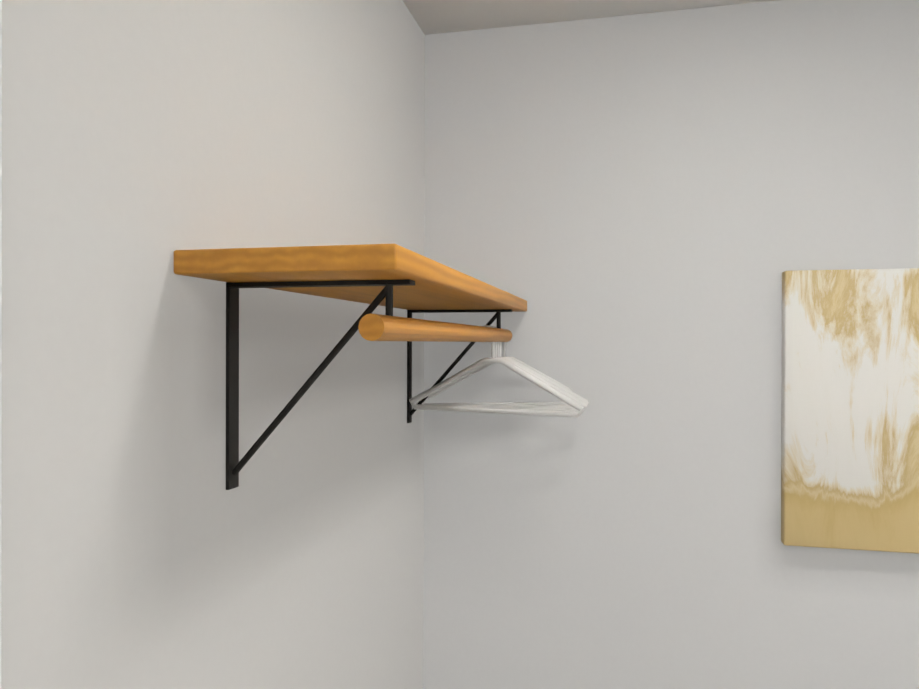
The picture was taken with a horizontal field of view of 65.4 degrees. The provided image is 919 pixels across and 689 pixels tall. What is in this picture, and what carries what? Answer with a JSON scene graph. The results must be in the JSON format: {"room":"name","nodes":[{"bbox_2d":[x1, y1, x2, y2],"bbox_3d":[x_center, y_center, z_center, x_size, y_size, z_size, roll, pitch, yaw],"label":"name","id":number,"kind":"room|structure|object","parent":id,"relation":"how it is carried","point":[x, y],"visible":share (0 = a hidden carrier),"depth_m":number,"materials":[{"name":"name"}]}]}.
{"room":"bedroom","nodes":[
{"label":"bedroom","id":0,"kind":"room"},
{"bbox_2d":[1,0,424,688],"bbox_3d":[-0.505,0.475,0.339,0.120,2.545,3.380,0,0,13],"label":"wall","id":1,"kind":"structure","parent":0,"point":[141,544],"depth_m":0.88,"materials":[{"name":"paint"}]},
{"bbox_2d":[0,0,1,688],"bbox_3d":[-0.476,0.691,0.156,0.020,2.113,0.871,0,0,13],"label":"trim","id":2,"kind":"structure","parent":1,"relation":"attached to","point":[0,311],"depth_m":0.57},
{"bbox_2d":[226,279,433,489],"bbox_3d":[-0.180,0.055,0.914,0.249,0.270,0.024,0,0,13],"label":"shelf bracket","id":3,"kind":"object","parent":1,"relation":"attached to","point":[234,465],"depth_m":0.93,"materials":[{"name":"black metal"}]},
{"bbox_2d":[174,244,526,311],"bbox_3d":[-0.080,-0.095,1.301,0.269,0.028,1.048,0,0,13],"label":"wall shelf","id":4,"kind":"object","parent":1,"relation":"attached to","point":[438,286],"visible":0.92,"depth_m":0.82,"materials":[{"name":"brown wood"}]},
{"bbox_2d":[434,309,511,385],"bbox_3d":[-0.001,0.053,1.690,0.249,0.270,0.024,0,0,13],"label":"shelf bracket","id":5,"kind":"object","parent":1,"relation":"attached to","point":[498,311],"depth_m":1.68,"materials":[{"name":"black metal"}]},
{"bbox_2d":[358,313,511,341],"bbox_3d":[0.006,-0.021,1.302,0.032,0.032,0.968,0,0,13],"label":"rod","id":6,"kind":"object","parent":5,"relation":"attached to","point":[375,327],"visible":0.96,"depth_m":0.99,"materials":[{"name":"brown wood"}]},
{"bbox_2d":[409,325,588,417],"bbox_3d":[0.095,0.054,1.685,0.415,0.197,0.294,0,0,13],"label":"clothes hanger","id":7,"kind":"object","parent":6,"relation":"hanging from","point":[572,404],"visible":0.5,"depth_m":1.63,"materials":[{"name":"plastic"}]},
{"bbox_2d":[403,0,777,34],"bbox_3d":[1.840,-0.840,-0.236,4.940,0.100,3.320,0,0,13],"label":"ceiling","id":8,"kind":"structure","parent":0,"point":[438,16],"depth_m":1.71,"materials":[{"name":"paint"}]},
{"bbox_2d":[423,0,918,688],"bbox_3d":[2.269,0.479,1.371,4.820,2.545,0.120,0,0,13],"label":"wall","id":9,"kind":"structure","parent":0,"point":[639,212],"depth_m":1.73,"materials":[{"name":"paint"}]},
{"bbox_2d":[781,268,918,553],"bbox_3d":[1.190,0.146,1.538,0.920,0.625,0.036,0,0,13],"label":"picture","id":10,"kind":"object","parent":9,"relation":"attached to","point":[850,418],"visible":1,"depth_m":1.59,"materials":[{"name":"gold fabric"}]}
]}

